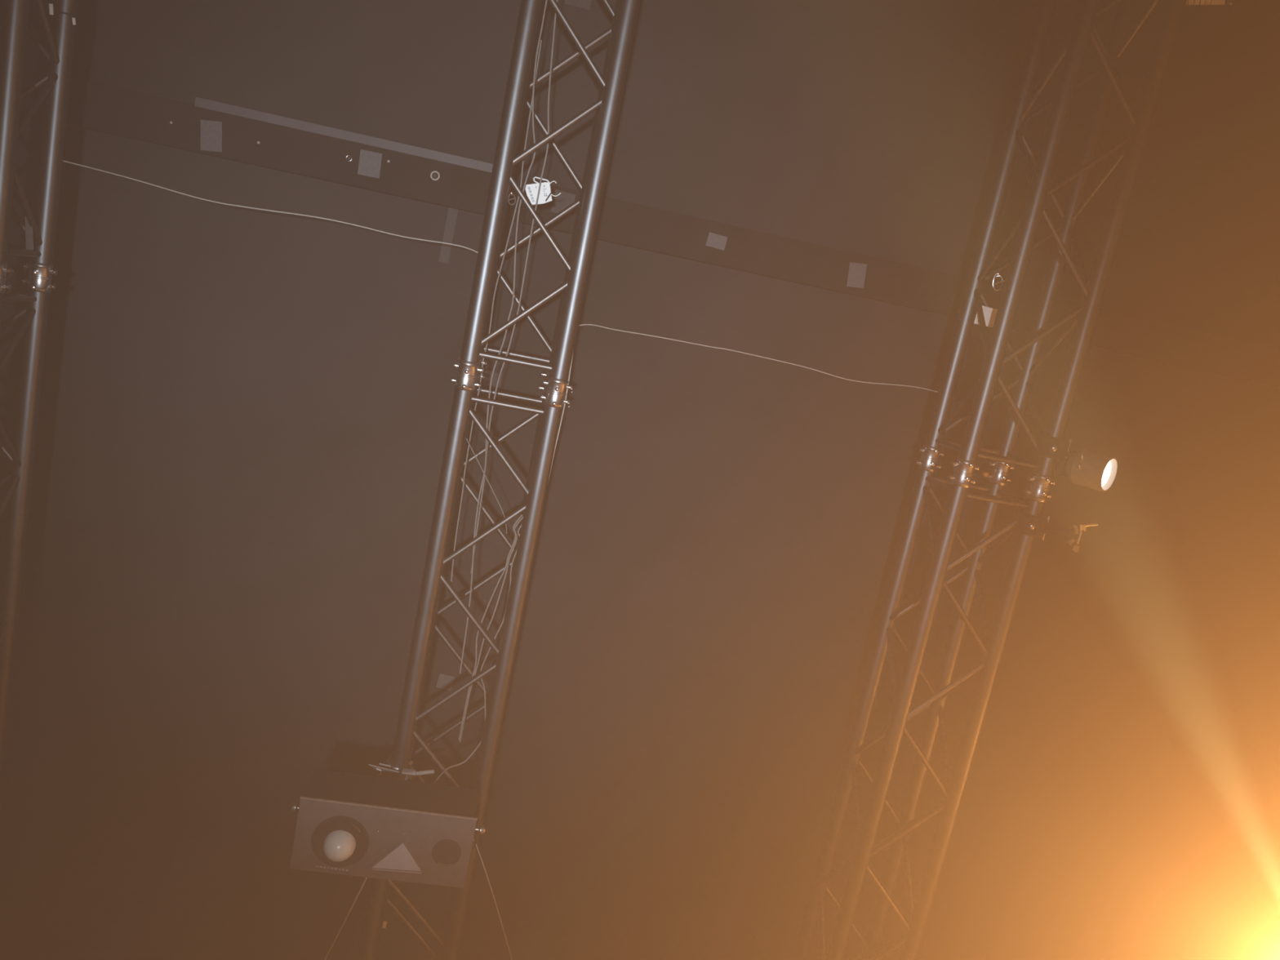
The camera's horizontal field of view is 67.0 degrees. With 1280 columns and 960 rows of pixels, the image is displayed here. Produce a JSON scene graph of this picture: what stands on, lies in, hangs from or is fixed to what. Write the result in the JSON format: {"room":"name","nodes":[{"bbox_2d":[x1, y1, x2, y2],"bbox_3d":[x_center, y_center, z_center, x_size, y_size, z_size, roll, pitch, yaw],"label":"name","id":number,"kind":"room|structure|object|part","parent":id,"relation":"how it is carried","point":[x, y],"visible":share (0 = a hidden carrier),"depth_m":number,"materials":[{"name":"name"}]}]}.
{"room":"concert stage","nodes":[
{"label":"concert stage","id":0,"kind":"room"},
{"bbox_2d":[0,0,1279,959],"bbox_3d":[-0.252,-0.140,3.434,10.500,0.200,11.000,10,-80,-9],"label":"ceiling","id":1,"kind":"structure","parent":0,"point":[244,413],"depth_m":3.39,"materials":[{"name":"black paint"}]},
{"bbox_2d":[0,0,78,959],"bbox_3d":[-1.747,-0.587,2.683,0.325,0.730,5.000,10,-80,-9],"label":"truss","id":2,"kind":"object","parent":1,"relation":"attached to","point":[15,26],"visible":0.99,"depth_m":2.56,"materials":[{"name":"metal"}]},
{"bbox_3d":[-1.621,-0.469,2.510,0.015,0.200,0.016,10,-80,-9],"label":"post","id":3,"kind":"part","parent":2,"relation":"part of","materials":[{"name":"metal"}]},
{"bbox_3d":[-1.597,-0.585,2.489,0.015,0.200,0.016,10,-80,-9],"label":"post","id":4,"kind":"part","parent":2,"relation":"part of","materials":[{"name":"metal"}]},
{"bbox_2d":[24,216,33,250],"bbox_3d":[-1.597,-0.645,2.528,0.018,0.003,0.085,3,-79,-7],"label":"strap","id":5,"kind":"object","parent":2,"relation":"attached to","point":[28,230],"visible":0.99,"depth_m":2.53,"materials":[{"name":"grey fabric"}]},
{"bbox_2d":[48,3,78,25],"bbox_3d":[-1.480,-1.194,2.488,0.073,0.091,0.027,19,-82,-10],"label":"cable tie","id":6,"kind":"object","parent":2,"relation":"attached to","point":[51,11],"visible":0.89,"depth_m":2.47,"materials":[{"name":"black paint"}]},
{"bbox_2d":[62,160,478,253],"bbox_3d":[-1.010,-0.746,2.668,1.176,0.024,0.029,10,-80,-9],"label":"cord","id":7,"kind":"object","parent":2,"relation":"attached to","point":[63,160],"visible":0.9,"depth_m":2.66,"materials":[{"name":"grey rubber"}]},
{"bbox_2d":[194,97,493,173],"bbox_3d":[-0.881,-1.069,3.036,0.970,0.064,0.027,10,-80,-9],"label":"trim","id":8,"kind":"structure","parent":1,"relation":"attached to","point":[199,102],"depth_m":3.00,"materials":[{"name":"grey metal"}]},
{"bbox_2d":[435,673,454,690],"bbox_3d":[-0.695,0.721,3.450,0.055,0.003,0.055,16,-81,-10],"label":"tape patch","id":9,"kind":"object","parent":1,"relation":"attached to","point":[445,682],"visible":1,"depth_m":3.45,"materials":[{"name":"grey fabric"}]},
{"bbox_2d":[438,207,457,263],"bbox_3d":[-0.624,-0.800,3.152,0.032,0.003,0.182,11,-80,-9],"label":"tape patch","id":10,"kind":"object","parent":1,"relation":"attached to","point":[452,213],"visible":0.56,"depth_m":3.15,"materials":[{"name":"grey fabric"}]},
{"bbox_2d":[480,370,502,386],"bbox_3d":[-0.501,-0.342,3.259,0.068,0.003,0.046,10,-80,-9],"label":"tape patch","id":11,"kind":"object","parent":1,"relation":"attached to","point":[487,374],"visible":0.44,"depth_m":3.26,"materials":[{"name":"grey fabric"}]},
{"bbox_2d":[357,0,639,959],"bbox_3d":[-0.378,-0.321,2.901,0.325,0.730,5.000,10,-80,-9],"label":"truss","id":12,"kind":"object","parent":1,"relation":"attached to","point":[624,15],"visible":0.94,"depth_m":2.63,"materials":[{"name":"metal"}]},
{"bbox_2d":[382,920,386,928],"bbox_3d":[-0.744,1.296,2.817,0.010,0.002,0.022,10,-80,-9],"label":"label plate","id":13,"kind":"object","parent":12,"relation":"attached to","point":[384,922],"visible":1,"depth_m":2.82,"materials":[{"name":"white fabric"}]},
{"bbox_2d":[289,756,485,888],"bbox_3d":[-0.660,0.875,2.586,0.495,0.438,0.195,10,-80,-9],"label":"speaker","id":14,"kind":"object","parent":12,"relation":"hanging from","point":[404,829],"visible":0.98,"depth_m":2.42,"materials":[{"name":"black plastic"}]},
{"bbox_3d":[-0.865,0.828,2.441,0.037,0.025,0.025,10,-80,-9],"label":"knob","id":15,"kind":"part","parent":14,"relation":"part of","materials":[{"name":"metal"}]},
{"bbox_2d":[324,877,367,959],"bbox_3d":[-0.814,1.215,2.642,0.007,0.105,0.478,24,-82,-11],"label":"cable","id":16,"kind":"object","parent":14,"relation":"attached to","point":[366,877],"visible":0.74,"depth_m":2.61,"materials":[{"name":"black rubber"}]},
{"bbox_3d":[-0.640,0.910,2.418,0.433,0.005,0.192,10,-80,-9],"label":"panel","id":17,"kind":"part","parent":14,"relation":"part of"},
{"bbox_3d":[-0.711,0.794,2.694,0.032,0.005,0.005,17,-81,-10],"label":"lever","id":18,"kind":"part","parent":14,"relation":"part of","materials":[{"name":"silver metal"}]},
{"bbox_3d":[-0.713,0.818,2.707,0.087,0.004,0.021,16,-81,-10],"label":"clamp plate","id":19,"kind":"part","parent":14,"relation":"part of","materials":[{"name":"silver metal"}]},
{"bbox_3d":[-0.619,0.972,2.430,0.120,0.002,0.112,-27,-77,-1],"label":"triangle frame","id":20,"kind":"part","parent":14,"relation":"part of","materials":[{"name":"grey plastic"}]},
{"bbox_3d":[-0.419,0.908,2.510,0.037,0.025,0.025,10,-80,-9],"label":"knob","id":21,"kind":"part","parent":14,"relation":"part of","materials":[{"name":"metal"}]},
{"bbox_2d":[473,838,512,959],"bbox_3d":[-0.395,1.185,2.665,0.016,0.105,0.588,-13,-77,-4],"label":"cable","id":22,"kind":"object","parent":14,"relation":"attached to","point":[473,838],"visible":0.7,"depth_m":2.64,"materials":[{"name":"black rubber"}]},
{"bbox_2d":[433,739,481,783],"bbox_3d":[-0.501,0.796,2.725,0.166,0.212,0.042,-29,-77,0],"label":"cable","id":23,"kind":"object","parent":12,"relation":"hanging from","point":[479,744],"visible":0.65,"depth_m":2.76,"materials":[{"name":"black rubber"}]},
{"bbox_2d":[465,436,506,533],"bbox_3d":[-0.424,0.000,2.661,0.016,0.003,0.325,-22,-77,-2],"label":"cable","id":24,"kind":"object","parent":12,"relation":"on","point":[465,437],"visible":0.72,"depth_m":2.66,"materials":[{"name":"black rubber"}]},
{"bbox_2d":[457,514,522,740],"bbox_3d":[-0.444,0.424,2.764,0.035,0.004,0.700,15,-81,-10],"label":"cable","id":25,"kind":"object","parent":12,"relation":"on","point":[520,517],"visible":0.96,"depth_m":2.75,"materials":[{"name":"black rubber"}]},
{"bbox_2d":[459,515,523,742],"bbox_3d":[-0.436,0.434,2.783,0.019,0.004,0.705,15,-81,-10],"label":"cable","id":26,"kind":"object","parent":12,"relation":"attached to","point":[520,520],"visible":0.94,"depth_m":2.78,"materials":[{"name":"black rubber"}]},
{"bbox_2d":[450,40,542,585],"bbox_3d":[-0.402,-0.419,2.640,0.024,0.004,1.499,10,-80,-9],"label":"cable","id":27,"kind":"object","parent":12,"relation":"attached to","point":[540,40],"visible":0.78,"depth_m":2.62,"materials":[{"name":"black rubber"}]},
{"bbox_2d":[480,524,521,718],"bbox_3d":[-0.410,0.410,2.796,0.048,0.004,0.634,11,-80,-9],"label":"cable","id":28,"kind":"object","parent":12,"relation":"attached to","point":[520,526],"visible":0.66,"depth_m":2.80,"materials":[{"name":"black rubber"}]},
{"bbox_2d":[459,0,547,673],"bbox_3d":[-0.366,-0.402,2.605,0.038,0.004,1.971,8,-80,-8],"label":"cable","id":29,"kind":"object","parent":12,"relation":"attached to","point":[545,5],"visible":0.94,"depth_m":2.60,"materials":[{"name":"black rubber"}]},
{"bbox_2d":[507,191,515,204],"bbox_3d":[-0.337,-0.741,2.543,0.022,0.009,0.035,10,-80,-9],"label":"hook","id":30,"kind":"object","parent":12,"relation":"attached to","point":[511,193],"visible":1,"depth_m":2.54,"materials":[{"name":"metal"}]},
{"bbox_2d":[471,0,557,572],"bbox_3d":[-0.322,-0.550,2.599,0.041,0.004,1.686,9,-80,-9],"label":"cable","id":31,"kind":"object","parent":12,"relation":"attached to","point":[555,15],"visible":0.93,"depth_m":2.59,"materials":[{"name":"black rubber"}]},
{"bbox_2d":[524,176,560,204],"bbox_3d":[-0.260,-0.772,2.568,0.086,0.009,0.073,-23,-77,-2],"label":"paper tag","id":32,"kind":"object","parent":12,"relation":"attached to","point":[531,190],"visible":1,"depth_m":2.57,"materials":[{"name":"white paper"}]},
{"bbox_2d":[547,350,573,484],"bbox_3d":[-0.221,-0.156,2.623,0.017,0.003,0.594,11,-80,-9],"label":"cable","id":33,"kind":"object","parent":12,"relation":"attached to","point":[573,350],"visible":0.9,"depth_m":2.62,"materials":[{"name":"black rubber"}]},
{"bbox_2d":[564,0,591,10],"bbox_3d":[-0.194,-1.523,3.058,0.082,0.003,0.050,10,-80,-9],"label":"tape patch","id":34,"kind":"object","parent":1,"relation":"attached to","point":[584,4],"visible":1,"depth_m":3.06,"materials":[{"name":"grey fabric"}]},
{"bbox_2d":[19,66,1279,387],"bbox_3d":[0.061,-0.824,3.200,6.000,0.060,0.135,10,-80,-9],"label":"ceiling beam","id":35,"kind":"structure","parent":1,"relation":"attached to","point":[91,105],"depth_m":3.17,"materials":[{"name":"metal"}]},
{"bbox_2d":[200,120,222,152],"bbox_3d":[-1.312,-1.052,2.958,0.062,0.003,0.089,3,-79,-7],"label":"tape patch","id":36,"kind":"object","parent":35,"relation":"attached to","point":[211,131],"visible":1,"depth_m":2.96,"materials":[{"name":"grey fabric"}]},
{"bbox_2d":[345,155,351,161],"bbox_3d":[-0.907,-1.003,3.017,0.020,0.021,0.020,10,-80,-9],"label":"bolt","id":37,"kind":"object","parent":35,"relation":"attached to","point":[348,157],"visible":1,"depth_m":3.01,"materials":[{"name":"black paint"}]},
{"bbox_2d":[357,149,382,178],"bbox_3d":[-0.845,-0.989,3.026,0.068,0.003,0.077,10,-80,-9],"label":"tape patch","id":38,"kind":"object","parent":35,"relation":"attached to","point":[370,162],"visible":1,"depth_m":3.02,"materials":[{"name":"grey fabric"}]},
{"bbox_2d":[430,170,439,180],"bbox_3d":[-0.647,-0.961,3.056,0.030,0.022,0.030,10,-80,-9],"label":"bolt","id":39,"kind":"object","parent":35,"relation":"attached to","point":[433,171],"visible":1,"depth_m":3.05,"materials":[{"name":"black paint"}]},
{"bbox_2d":[551,189,576,217],"bbox_3d":[-0.247,-0.892,3.117,0.067,0.003,0.072,13,-81,-9],"label":"tape patch","id":40,"kind":"object","parent":35,"relation":"attached to","point":[565,199],"visible":0.91,"depth_m":3.11,"materials":[{"name":"grey fabric"}]},
{"bbox_2d":[705,231,727,250],"bbox_3d":[0.254,-0.789,3.197,0.065,0.003,0.045,14,-81,-9],"label":"tape patch","id":41,"kind":"object","parent":35,"relation":"attached to","point":[713,240],"visible":1,"depth_m":3.20,"materials":[{"name":"grey fabric"}]},
{"bbox_2d":[846,262,866,288],"bbox_3d":[0.734,-0.693,3.274,0.060,0.003,0.080,5,-79,-8],"label":"tape patch","id":42,"kind":"object","parent":35,"relation":"attached to","point":[856,272],"visible":1,"depth_m":3.27,"materials":[{"name":"grey fabric"}]},
{"bbox_2d":[753,0,1186,959],"bbox_3d":[1.050,-0.047,3.066,0.401,0.836,5.000,10,-80,-9],"label":"truss","id":43,"kind":"object","parent":1,"relation":"attached to","point":[1084,28],"depth_m":2.88,"materials":[{"name":"metal"}]},
{"bbox_2d":[577,324,937,392],"bbox_3d":[0.381,-0.360,2.912,1.185,0.023,0.024,10,-80,-9],"label":"cord","id":44,"kind":"object","parent":43,"relation":"attached to","point":[582,324],"visible":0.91,"depth_m":2.90,"materials":[{"name":"white plastic"}]},
{"bbox_3d":[0.903,0.015,2.902,0.015,0.200,0.016,10,-80,-9],"label":"post","id":45,"kind":"part","parent":43,"relation":"part of","materials":[{"name":"metal"}]},
{"bbox_3d":[0.927,-0.101,2.882,0.015,0.200,0.016,10,-80,-9],"label":"post","id":46,"kind":"part","parent":43,"relation":"part of","materials":[{"name":"metal"}]},
{"bbox_2d":[973,305,997,327],"bbox_3d":[1.031,-0.475,2.891,0.068,0.005,0.088,10,-80,-9],"label":"paper tag","id":47,"kind":"object","parent":43,"relation":"attached to","point":[989,313],"visible":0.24,"depth_m":2.89,"materials":[{"name":"white paper"}]},
{"bbox_3d":[1.089,-0.017,3.045,0.015,0.020,0.015,33,-84,-12],"label":"plastic cap","id":48,"kind":"part","parent":43,"relation":"part of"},
{"bbox_2d":[991,271,1004,291],"bbox_3d":[1.030,-0.570,2.781,0.035,0.014,0.053,10,-80,-9],"label":"hook","id":49,"kind":"object","parent":43,"relation":"attached to","point":[997,273],"visible":1,"depth_m":2.78,"materials":[{"name":"metal"}]},
{"bbox_3d":[1.137,0.057,2.938,0.015,0.200,0.016,10,-80,-9],"label":"post","id":50,"kind":"part","parent":43,"relation":"part of","materials":[{"name":"metal"}]},
{"bbox_3d":[1.161,-0.059,2.918,0.015,0.200,0.016,10,-80,-9],"label":"post","id":51,"kind":"part","parent":43,"relation":"part of","materials":[{"name":"metal"}]},
{"bbox_3d":[1.182,0.134,2.787,0.164,0.191,0.093,10,-80,-9],"label":"lamp bracket","id":52,"kind":"part","parent":43,"relation":"part of","materials":[{"name":"silver metal"}]},
{"bbox_3d":[1.191,0.146,2.772,0.063,0.094,0.037,10,-80,-9],"label":"arm","id":53,"kind":"part","parent":43,"relation":"part of","materials":[{"name":"black paint"}]},
{"bbox_2d":[1031,433,1117,491],"bbox_3d":[1.246,-0.051,2.760,0.215,0.185,0.125,10,-80,-9],"label":"light","id":54,"kind":"object","parent":43,"relation":"attached to","point":[1094,470],"visible":0.94,"depth_m":2.74,"materials":[{"name":"black metal"}]},
{"bbox_3d":[1.213,-0.067,2.789,0.049,0.058,0.070,-32,-77,0],"label":"arm","id":55,"kind":"part","parent":54,"relation":"part of","materials":[{"name":"black paint"}]},
{"bbox_3d":[1.260,0.126,2.702,0.041,0.006,0.007,-5,-78,-6],"label":"lever","id":56,"kind":"part","parent":43,"relation":"part of","materials":[{"name":"silver metal"}]},
{"bbox_2d":[1186,0,1247,13],"bbox_3d":[1.553,-1.335,2.619,0.201,0.098,0.141,0,-79,-7],"label":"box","id":57,"kind":"object","parent":43,"relation":"attached to","point":[1220,2],"visible":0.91,"depth_m":2.61,"materials":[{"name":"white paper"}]},
{"bbox_3d":[0.335,0.849,-1.484,10.500,0.200,11.000,10,-80,-9],"label":"floor","id":58,"kind":"structure","parent":0,"visible":0},
{"bbox_3d":[2.413,1.820,1.039,1.051,3.840,0.977,10,-80,-9],"label":"stand","id":59,"kind":"object","parent":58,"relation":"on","visible":0},
{"bbox_2d":[1260,918,1279,959],"bbox_3d":[2.103,1.510,3.077,0.256,0.321,0.230,10,-80,-9],"label":"stage light","id":60,"kind":"object","parent":59,"relation":"on","point":[1270,933],"visible":1,"depth_m":3.13,"materials":[{"name":"black paint"}]}
]}

